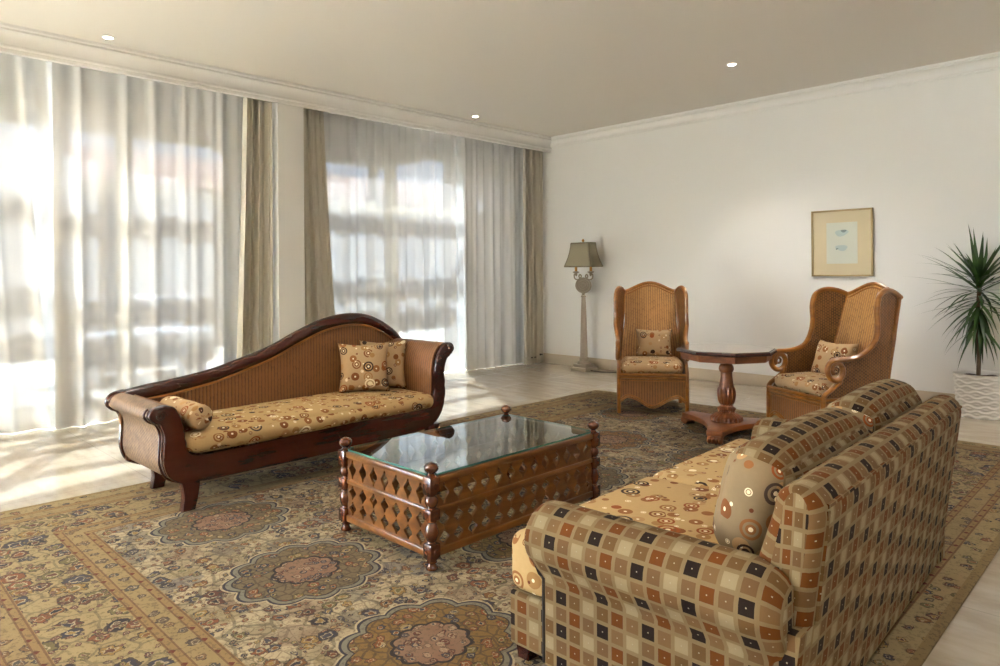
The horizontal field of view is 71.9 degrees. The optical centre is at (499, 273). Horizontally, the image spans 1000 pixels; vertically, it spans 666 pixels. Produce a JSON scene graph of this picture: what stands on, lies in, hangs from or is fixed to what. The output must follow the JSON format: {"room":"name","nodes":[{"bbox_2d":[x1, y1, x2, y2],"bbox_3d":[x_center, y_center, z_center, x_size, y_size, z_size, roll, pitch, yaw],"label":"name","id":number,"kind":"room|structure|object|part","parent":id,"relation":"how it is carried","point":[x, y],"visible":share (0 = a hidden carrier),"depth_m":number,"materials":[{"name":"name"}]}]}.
{"room":"living room","nodes":[
{"label":"living room","id":0,"kind":"room"},
{"bbox_2d":[0,52,547,342],"bbox_3d":[-4.765,-0.294,5.046,0.770,3.256,14.848,0,0,45],"label":"wall","id":1,"kind":"structure","parent":0,"point":[287,120],"depth_m":7.11,"materials":[{"name":"white paint"}]},
{"bbox_2d":[0,53,54,433],"bbox_3d":[-4.542,-0.254,5.258,0.163,3.166,2.562,0,0,45],"label":"sheer curtain","id":2,"kind":"object","parent":1,"relation":"hanging from","point":[27,332],"visible":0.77,"depth_m":5.82,"materials":[{"name":"white fabric"}]},
{"bbox_2d":[52,62,242,429],"bbox_3d":[-3.138,-0.264,6.542,0.149,3.166,1.882,0,0,45],"label":"sheer curtain","id":3,"kind":"object","parent":1,"relation":"hanging from","point":[147,173],"visible":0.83,"depth_m":6.38,"materials":[{"name":"white fabric"}]},
{"bbox_2d":[236,97,272,358],"bbox_3d":[-2.475,-0.273,6.934,0.132,3.158,0.399,0,0,39],"label":"curtain","id":4,"kind":"object","parent":1,"relation":"hanging from","point":[255,289],"visible":0.77,"depth_m":6.96,"materials":[{"name":"beige fabric"}]},
{"bbox_2d":[0,22,551,151],"bbox_3d":[-4.459,-1.827,4.730,0.125,0.194,14.848,0,0,45],"label":"trim","id":5,"kind":"structure","parent":1,"relation":"attached to","point":[14,39],"depth_m":6.66,"materials":[{"name":"white paint"}]},
{"bbox_2d":[303,108,334,325],"bbox_3d":[-1.983,-0.277,7.542,0.096,3.158,0.514,0,0,45],"label":"curtain","id":6,"kind":"object","parent":1,"relation":"hanging from","point":[319,294],"visible":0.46,"depth_m":7.51,"materials":[{"name":"beige fabric"}]},
{"bbox_2d":[323,112,465,371],"bbox_3d":[-1.360,-0.277,8.515,0.156,3.166,2.722,0,0,45],"label":"sheer curtain","id":7,"kind":"object","parent":1,"relation":"hanging from","point":[395,192],"visible":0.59,"depth_m":8.61,"materials":[{"name":"white fabric"}]},
{"bbox_2d":[463,137,523,371],"bbox_3d":[0.009,-0.287,9.721,0.099,3.166,1.415,0,0,45],"label":"sheer curtain","id":8,"kind":"object","parent":1,"relation":"hanging from","point":[493,172],"visible":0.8,"depth_m":9.57,"materials":[{"name":"white fabric"}]},
{"bbox_2d":[523,148,543,364],"bbox_3d":[0.501,-0.295,9.954,0.112,3.158,0.441,0,0,45],"label":"curtain","id":9,"kind":"object","parent":1,"relation":"hanging from","point":[532,159],"visible":0.97,"depth_m":9.89,"materials":[{"name":"beige fabric"}]},
{"bbox_2d":[0,0,999,136],"bbox_3d":[-1.524,-2.045,1.815,9.900,0.200,15.248,0,0,45],"label":"ceiling","id":10,"kind":"structure","parent":0,"point":[550,68],"depth_m":5.85,"materials":[{"name":"grey paint"}]},
{"bbox_2d":[101,35,114,39],"bbox_3d":[-3.194,-1.929,5.625,0.100,0.016,0.100,0,0,45],"label":"recessed light","id":11,"kind":"object","parent":10,"relation":"in","point":[107,37],"visible":1,"depth_m":5.62,"materials":[{"name":"white paint"}]},
{"bbox_2d":[726,62,736,66],"bbox_3d":[2.177,-1.968,6.478,0.100,0.016,0.100,0,0,45],"label":"recessed light","id":12,"kind":"object","parent":10,"relation":"in","point":[732,63],"visible":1,"depth_m":6.47,"materials":[{"name":"white paint"}]},
{"bbox_2d":[0,362,999,665],"bbox_3d":[-1.500,1.386,1.815,9.900,0.150,15.248,0,0,45],"label":"floor","id":13,"kind":"structure","parent":0,"point":[38,466],"depth_m":5.19,"materials":[{"name":"tile"}]},
{"bbox_2d":[0,390,999,665],"bbox_3d":[0.426,1.291,4.145,4.010,0.012,5.870,0,0,45],"label":"rug","id":14,"kind":"object","parent":13,"relation":"on","point":[263,571],"visible":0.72,"depth_m":3.01,"materials":[{"name":"multicoloured carpet"}]},
{"bbox_2d":[104,313,453,512],"bbox_3d":[-1.327,0.799,4.647,0.724,0.998,2.220,0,0,43],"label":"chaise longue","id":15,"kind":"object","parent":14,"relation":"on","point":[280,402],"visible":0.91,"depth_m":4.51,"materials":[{"name":"red wood"}]},
{"bbox_3d":[-2.009,0.929,3.972,0.620,0.446,0.262,0,0,43],"label":"arm panel","id":16,"kind":"part","parent":15,"relation":"part of","materials":[{"name":"fabric"}]},
{"bbox_3d":[-1.978,0.869,3.983,0.590,0.292,0.082,0,0,44],"label":"arm panel","id":17,"kind":"part","parent":15,"relation":"part of","materials":[{"name":"fabric"}]},
{"bbox_3d":[-2.092,1.208,4.226,0.055,0.190,0.110,0,0,43],"label":"leg","id":18,"kind":"part","parent":15,"relation":"part of","materials":[{"name":"red wood"}]},
{"bbox_2d":[160,396,212,429],"bbox_3d":[-1.829,0.801,3.999,0.480,0.148,0.149,0,0,43],"label":"bolster pillow","id":19,"kind":"object","parent":15,"relation":"on","point":[194,415],"visible":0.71,"depth_m":3.85,"materials":[{"name":"beige fabric"}]},
{"bbox_3d":[-1.717,1.205,3.808,0.055,0.190,0.110,0,0,44],"label":"leg","id":20,"kind":"part","parent":15,"relation":"part of","materials":[{"name":"red wood"}]},
{"bbox_3d":[-1.568,0.557,4.874,0.064,0.510,2.208,0,0,44],"label":"crest rail","id":21,"kind":"part","parent":15,"relation":"part of","materials":[{"name":"red wood"}]},
{"bbox_3d":[-1.561,0.738,4.888,0.030,0.787,2.115,0,0,44],"label":"backrest","id":22,"kind":"part","parent":15,"relation":"part of","materials":[{"name":"wicker"}]},
{"bbox_2d":[183,387,432,452],"bbox_3d":[-1.313,0.940,4.639,0.694,0.160,1.819,0,0,44],"label":"seat cushion","id":23,"kind":"object","parent":15,"relation":"on","point":[266,421],"depth_m":4.45,"materials":[{"name":"beige fabric"}]},
{"bbox_2d":[338,342,389,392],"bbox_3d":[-1.010,0.694,5.123,0.382,0.369,0.204,0,0,-15],"label":"throw pillow","id":24,"kind":"object","parent":15,"relation":"on","point":[363,367],"visible":1,"depth_m":5.06,"materials":[{"name":"beige fabric"}]},
{"bbox_2d":[359,340,406,388],"bbox_3d":[-0.901,0.695,5.311,0.370,0.372,0.178,0,0,-3],"label":"throw pillow","id":25,"kind":"object","parent":15,"relation":"on","point":[394,364],"visible":0.43,"depth_m":5.26,"materials":[{"name":"beige fabric"}]},
{"bbox_3d":[-0.693,0.769,5.337,0.590,0.472,0.093,0,0,44],"label":"arm panel","id":26,"kind":"part","parent":15,"relation":"part of","materials":[{"name":"wicker"}]},
{"bbox_3d":[-0.720,0.823,5.330,0.620,0.608,0.346,0,0,44],"label":"arm panel","id":27,"kind":"part","parent":15,"relation":"part of","materials":[{"name":"wicker"}]},
{"bbox_3d":[-0.502,1.197,5.089,0.055,0.190,0.110,0,0,43],"label":"leg","id":28,"kind":"part","parent":15,"relation":"part of","materials":[{"name":"red wood"}]},
{"bbox_2d":[338,405,599,571],"bbox_3d":[-0.130,1.054,3.657,0.742,0.470,1.226,0,0,45],"label":"coffee table","id":29,"kind":"object","parent":14,"relation":"on","point":[511,441],"visible":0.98,"depth_m":3.42,"materials":[{"name":"brown wood"}]},
{"bbox_3d":[-0.778,1.090,3.483,0.064,0.408,0.064,0,0,45],"label":"post","id":30,"kind":"part","parent":29,"relation":"part of","materials":[{"name":"brown wood"}]},
{"bbox_3d":[-0.537,1.220,3.245,0.626,0.033,0.034,0,0,45],"label":"rail","id":31,"kind":"part","parent":29,"relation":"part of","materials":[{"name":"orange wood"}]},
{"bbox_3d":[-0.539,0.902,3.245,0.626,0.029,0.036,0,0,45],"label":"rail","id":32,"kind":"part","parent":29,"relation":"part of","materials":[{"name":"orange wood"}]},
{"bbox_3d":[-0.538,1.035,3.245,0.626,0.023,0.028,0,0,45],"label":"rail","id":33,"kind":"part","parent":29,"relation":"part of","materials":[{"name":"orange wood"}]},
{"bbox_3d":[-0.538,1.060,3.245,0.626,0.287,0.012,0,0,45],"label":"lattice panel","id":34,"kind":"part","parent":29,"relation":"part of","materials":[{"name":"orange wood"}]},
{"bbox_3d":[-0.370,1.034,3.895,0.028,0.023,1.110,0,0,45],"label":"rail","id":35,"kind":"part","parent":29,"relation":"part of","materials":[{"name":"orange wood"}]},
{"bbox_3d":[-0.368,1.219,3.895,0.034,0.033,1.110,0,0,45],"label":"rail","id":36,"kind":"part","parent":29,"relation":"part of","materials":[{"name":"orange wood"}]},
{"bbox_3d":[-0.369,1.059,3.895,0.012,0.287,1.110,0,0,45],"label":"lattice panel","id":37,"kind":"part","parent":29,"relation":"part of","materials":[{"name":"orange wood"}]},
{"bbox_3d":[-0.298,1.086,3.007,0.064,0.408,0.064,0,0,45],"label":"post","id":38,"kind":"part","parent":29,"relation":"part of","materials":[{"name":"brown wood"}]},
{"bbox_3d":[-0.131,0.878,3.657,0.686,0.010,1.170,0,0,45],"label":"glass","id":39,"kind":"part","parent":29,"relation":"part of","materials":[{"name":"teal"}]},
{"bbox_3d":[0.110,1.031,3.418,0.028,0.023,1.110,0,0,45],"label":"rail","id":40,"kind":"part","parent":29,"relation":"part of","materials":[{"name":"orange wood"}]},
{"bbox_3d":[0.110,1.056,3.418,0.012,0.287,1.110,0,0,45],"label":"lattice panel","id":41,"kind":"part","parent":29,"relation":"part of","materials":[{"name":"orange wood"}]},
{"bbox_3d":[0.109,0.898,3.418,0.036,0.029,1.110,0,0,45],"label":"rail","id":42,"kind":"part","parent":29,"relation":"part of","materials":[{"name":"orange wood"}]},
{"bbox_3d":[0.111,1.216,3.418,0.034,0.033,1.110,0,0,45],"label":"rail","id":43,"kind":"part","parent":29,"relation":"part of","materials":[{"name":"orange wood"}]},
{"bbox_3d":[0.280,1.214,4.068,0.626,0.033,0.034,0,0,45],"label":"rail","id":44,"kind":"part","parent":29,"relation":"part of","materials":[{"name":"orange wood"}]},
{"bbox_3d":[0.279,1.054,4.068,0.626,0.287,0.012,0,0,45],"label":"lattice panel","id":45,"kind":"part","parent":29,"relation":"part of","materials":[{"name":"orange wood"}]},
{"bbox_3d":[0.519,1.080,3.830,0.064,0.408,0.064,0,0,45],"label":"post","id":46,"kind":"part","parent":29,"relation":"part of","materials":[{"name":"brown wood"}]},
{"bbox_2d":[613,281,688,412],"bbox_3d":[1.465,0.676,6.690,0.721,1.204,0.810,0,0,11],"label":"chair","id":47,"kind":"object","parent":14,"relation":"on","point":[652,381],"visible":0.88,"depth_m":6.76,"materials":[{"name":"wicker"}]},
{"bbox_3d":[1.110,1.026,6.443,0.038,0.507,0.191,0,0,11],"label":"leg","id":48,"kind":"part","parent":47,"relation":"part of","materials":[{"name":"wicker"}]},
{"bbox_3d":[1.158,0.465,6.760,0.102,0.696,0.768,0,0,16],"label":"arm rail","id":49,"kind":"part","parent":47,"relation":"part of","materials":[{"name":"wood"}]},
{"bbox_3d":[1.166,0.544,6.752,0.072,0.812,0.743,0,0,15],"label":"panel","id":50,"kind":"part","parent":47,"relation":"part of","materials":[{"name":"wicker"}]},
{"bbox_3d":[1.246,0.732,7.018,0.048,1.095,0.204,0,0,20],"label":"leg","id":51,"kind":"part","parent":47,"relation":"part of","materials":[{"name":"wicker"}]},
{"bbox_3d":[1.531,0.142,7.057,0.512,0.137,0.062,0,0,11],"label":"crest rail","id":52,"kind":"part","parent":47,"relation":"part of","materials":[{"name":"wicker"}]},
{"bbox_3d":[1.517,0.506,6.967,0.576,0.823,0.228,0,0,11],"label":"backrest","id":53,"kind":"part","parent":47,"relation":"part of","materials":[{"name":"wicker"}]},
{"bbox_2d":[621,356,683,373],"bbox_3d":[1.447,0.868,6.589,0.590,0.150,0.580,0,0,11],"label":"seat cushion","id":54,"kind":"object","parent":47,"relation":"on","point":[629,364],"depth_m":6.35,"materials":[{"name":"beige fabric"}]},
{"bbox_3d":[1.395,1.070,6.307,0.600,0.324,0.030,0,0,11],"label":"rail","id":55,"kind":"part","parent":47,"relation":"part of","materials":[{"name":"wicker"}]},
{"bbox_2d":[636,329,672,356],"bbox_3d":[1.510,0.679,6.766,0.360,0.281,0.171,0,0,11],"label":"throw pillow","id":56,"kind":"object","parent":47,"relation":"on","point":[650,343],"visible":0.95,"depth_m":6.71,"materials":[{"name":"beige fabric"}]},
{"bbox_3d":[1.790,0.728,6.914,0.050,1.095,0.202,0,0,1],"label":"leg","id":57,"kind":"part","parent":47,"relation":"part of","materials":[{"name":"wicker"}]},
{"bbox_3d":[1.765,0.539,6.638,0.072,0.812,0.743,0,0,7],"label":"panel","id":58,"kind":"part","parent":47,"relation":"part of","materials":[{"name":"wicker"}]},
{"bbox_3d":[1.774,0.461,6.643,0.102,0.695,0.768,0,0,6],"label":"arm rail","id":59,"kind":"part","parent":47,"relation":"part of","materials":[{"name":"wood"}]},
{"bbox_3d":[1.709,1.022,6.329,0.038,0.507,0.191,0,0,11],"label":"leg","id":60,"kind":"part","parent":47,"relation":"part of","materials":[{"name":"wicker"}]},
{"bbox_2d":[676,343,776,444],"bbox_3d":[1.773,0.935,5.553,0.847,0.681,0.847,0,0,45],"label":"pedestal table","id":61,"kind":"object","parent":14,"relation":"on","point":[725,421],"visible":0.94,"depth_m":5.46,"materials":[{"name":"brown wood"}]},
{"bbox_3d":[1.823,0.980,5.554,0.145,0.140,0.145,0,0,45],"label":"carved bulb","id":62,"kind":"part","parent":61,"relation":"part of","materials":[{"name":"brown wood"}]},
{"bbox_2d":[510,379,961,665],"bbox_3d":[1.008,0.872,2.645,1.014,0.818,1.955,0,0,43],"label":"sofa","id":63,"kind":"object","parent":14,"relation":"on","point":[804,541],"visible":1,"depth_m":2.02,"materials":[{"name":"multicoloured fabric"}]},
{"bbox_2d":[512,477,718,596],"bbox_3d":[0.614,0.961,2.394,0.780,0.200,0.900,0,0,43],"label":"seat cushion","id":64,"kind":"object","parent":63,"relation":"on","point":[688,509],"depth_m":2.49,"materials":[{"name":"beige fabric"}]},
{"bbox_3d":[0.434,0.988,1.992,0.813,0.507,0.216,0,0,43],"label":"arm","id":65,"kind":"part","parent":63,"relation":"part of"},
{"bbox_2d":[653,439,748,490],"bbox_3d":[1.230,0.956,3.054,0.780,0.200,0.895,0,0,43],"label":"seat cushion","id":66,"kind":"object","parent":63,"relation":"on","point":[705,470],"depth_m":3.03,"materials":[{"name":"beige fabric"}]},
{"bbox_2d":[713,407,868,554],"bbox_3d":[0.996,0.684,2.306,0.289,0.413,0.911,0,0,43],"label":"cushion","id":67,"kind":"object","parent":63,"relation":"on","point":[754,473],"depth_m":2.02,"materials":[{"name":"fabric"}]},
{"bbox_3d":[1.620,0.980,3.264,0.813,0.507,0.216,0,0,43],"label":"arm","id":68,"kind":"part","parent":63,"relation":"part of"},
{"bbox_3d":[1.307,0.881,2.397,0.229,0.710,1.780,0,0,43],"label":"frame","id":69,"kind":"part","parent":63,"relation":"part of","materials":[{"name":"fabric"}]},
{"bbox_2d":[826,379,921,434],"bbox_3d":[1.558,0.672,2.906,0.291,0.428,0.816,0,0,43],"label":"cushion","id":70,"kind":"object","parent":63,"relation":"on","point":[878,403],"depth_m":2.71,"materials":[{"name":"multicoloured fabric"}]},
{"bbox_2d":[766,282,902,419],"bbox_3d":[2.643,0.667,5.437,0.810,1.204,0.721,0,0,-16],"label":"chair","id":71,"kind":"object","parent":14,"relation":"on","point":[867,315],"visible":0.87,"depth_m":5.44,"materials":[{"name":"wicker"}]},
{"bbox_3d":[2.263,1.018,5.644,0.191,0.507,0.038,0,0,-16],"label":"leg","id":72,"kind":"part","parent":71,"relation":"part of","materials":[{"name":"wicker"}]},
{"bbox_3d":[2.272,1.064,5.329,0.030,0.324,0.600,0,0,-16],"label":"rail","id":73,"kind":"part","parent":71,"relation":"part of","materials":[{"name":"wicker"}]},
{"bbox_2d":[775,372,837,396],"bbox_3d":[2.546,0.860,5.409,0.580,0.150,0.590,0,0,-16],"label":"seat cushion","id":74,"kind":"object","parent":71,"relation":"on","point":[787,384],"depth_m":5.29,"materials":[{"name":"beige fabric"}]},
{"bbox_3d":[2.565,0.455,5.741,0.768,0.696,0.102,0,0,-11],"label":"arm rail","id":75,"kind":"part","parent":71,"relation":"part of","materials":[{"name":"wicker"}]},
{"bbox_3d":[2.562,0.534,5.731,0.743,0.812,0.072,0,0,-12],"label":"panel","id":76,"kind":"part","parent":71,"relation":"part of","materials":[{"name":"wicker"}]},
{"bbox_3d":[2.434,1.017,5.058,0.191,0.507,0.038,0,0,-16],"label":"leg","id":77,"kind":"part","parent":71,"relation":"part of","materials":[{"name":"wood"}]},
{"bbox_3d":[2.647,1.032,5.120,0.583,0.244,0.028,0,0,-16],"label":"rail","id":78,"kind":"part","parent":71,"relation":"part of","materials":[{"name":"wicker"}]},
{"bbox_2d":[811,340,858,375],"bbox_3d":[2.646,0.681,5.469,0.197,0.287,0.365,0,0,-22],"label":"throw pillow","id":79,"kind":"object","parent":71,"relation":"on","point":[825,351],"visible":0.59,"depth_m":5.45,"materials":[{"name":"beige fabric"}]},
{"bbox_3d":[2.836,0.720,5.782,0.204,1.095,0.048,0,0,-7],"label":"leg","id":80,"kind":"part","parent":71,"relation":"part of","materials":[{"name":"wicker"}]},
{"bbox_3d":[2.912,0.495,5.516,0.228,0.823,0.576,0,0,-16],"label":"backrest","id":81,"kind":"part","parent":71,"relation":"part of","materials":[{"name":"wicker"}]},
{"bbox_3d":[2.732,0.532,5.146,0.743,0.812,0.072,0,0,-20],"label":"panel","id":82,"kind":"part","parent":71,"relation":"part of","materials":[{"name":"wicker"}]},
{"bbox_3d":[2.740,0.454,5.139,0.768,0.695,0.102,0,0,-21],"label":"arm rail","id":83,"kind":"part","parent":71,"relation":"part of","materials":[{"name":"wicker"}]},
{"bbox_3d":[2.998,0.131,5.541,0.062,0.137,0.512,0,0,-16],"label":"crest rail","id":84,"kind":"part","parent":71,"relation":"part of","materials":[{"name":"wicker"}]},
{"bbox_3d":[2.990,0.719,5.250,0.202,1.095,0.050,0,0,-26],"label":"leg","id":85,"kind":"part","parent":71,"relation":"part of","materials":[{"name":"wicker"}]},
{"bbox_2d":[564,239,616,372],"bbox_3d":[1.314,0.408,9.084,1.030,1.765,0.293,0,0,45],"label":"floor lamp","id":86,"kind":"object","parent":13,"relation":"on","point":[581,254],"visible":0.98,"depth_m":9.22,"materials":[{"name":"beige metal"}]},
{"bbox_3d":[1.118,-0.257,9.274,0.478,0.317,0.280,0,0,45],"label":"lamp shade","id":87,"kind":"part","parent":86,"relation":"part of","materials":[{"name":"beige fabric"}]},
{"bbox_3d":[1.118,-0.258,9.274,0.491,0.329,0.293,0,0,45],"label":"shade trim","id":88,"kind":"part","parent":86,"relation":"part of","materials":[{"name":"brown fabric"}]},
{"bbox_2d":[916,225,999,419],"bbox_3d":[4.149,0.401,6.064,1.099,1.738,0.812,0,0,45],"label":"potted plant","id":89,"kind":"object","parent":13,"relation":"on","point":[977,391],"visible":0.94,"depth_m":6.10,"materials":[{"name":"green plant"}]},
{"bbox_3d":[4.302,1.077,6.169,0.438,0.385,0.435,0,0,45],"label":"pot","id":90,"kind":"part","parent":89,"relation":"part of","materials":[{"name":"white ceramic"}]},
{"bbox_2d":[543,70,999,393],"bbox_3d":[3.790,-0.355,7.154,9.900,3.256,0.200,0,0,45],"label":"wall","id":91,"kind":"structure","parent":0,"point":[719,210],"depth_m":7.69,"materials":[{"name":"white paint"}]},
{"bbox_2d":[544,353,955,402],"bbox_3d":[3.716,1.204,7.082,9.520,0.138,0.022,0,0,45],"label":"baseboard","id":92,"kind":"structure","parent":91,"relation":"attached to","point":[760,380],"depth_m":8.28,"materials":[{"name":"beige stone"}]},
{"bbox_2d":[550,51,999,147],"bbox_3d":[3.666,-1.915,7.040,9.500,0.134,0.120,0,0,45],"label":"trim","id":93,"kind":"structure","parent":91,"relation":"attached to","point":[991,61],"depth_m":7.46,"materials":[{"name":"white paint"}]},
{"bbox_2d":[811,207,873,276],"bbox_3d":[3.568,-0.324,7.208,0.605,0.698,0.034,0,0,45],"label":"framed picture","id":94,"kind":"object","parent":91,"relation":"attached to","point":[842,241],"visible":1,"depth_m":7.20,"materials":[{"name":"brown paper"}]},
{"bbox_2d":[826,222,857,263],"bbox_3d":[3.569,-0.324,7.206,0.305,0.430,0.001,0,0,45],"label":"print","id":95,"kind":"object","parent":94,"relation":"attached to","point":[841,237],"depth_m":7.20,"materials":[{"name":"white paper"}]}
]}

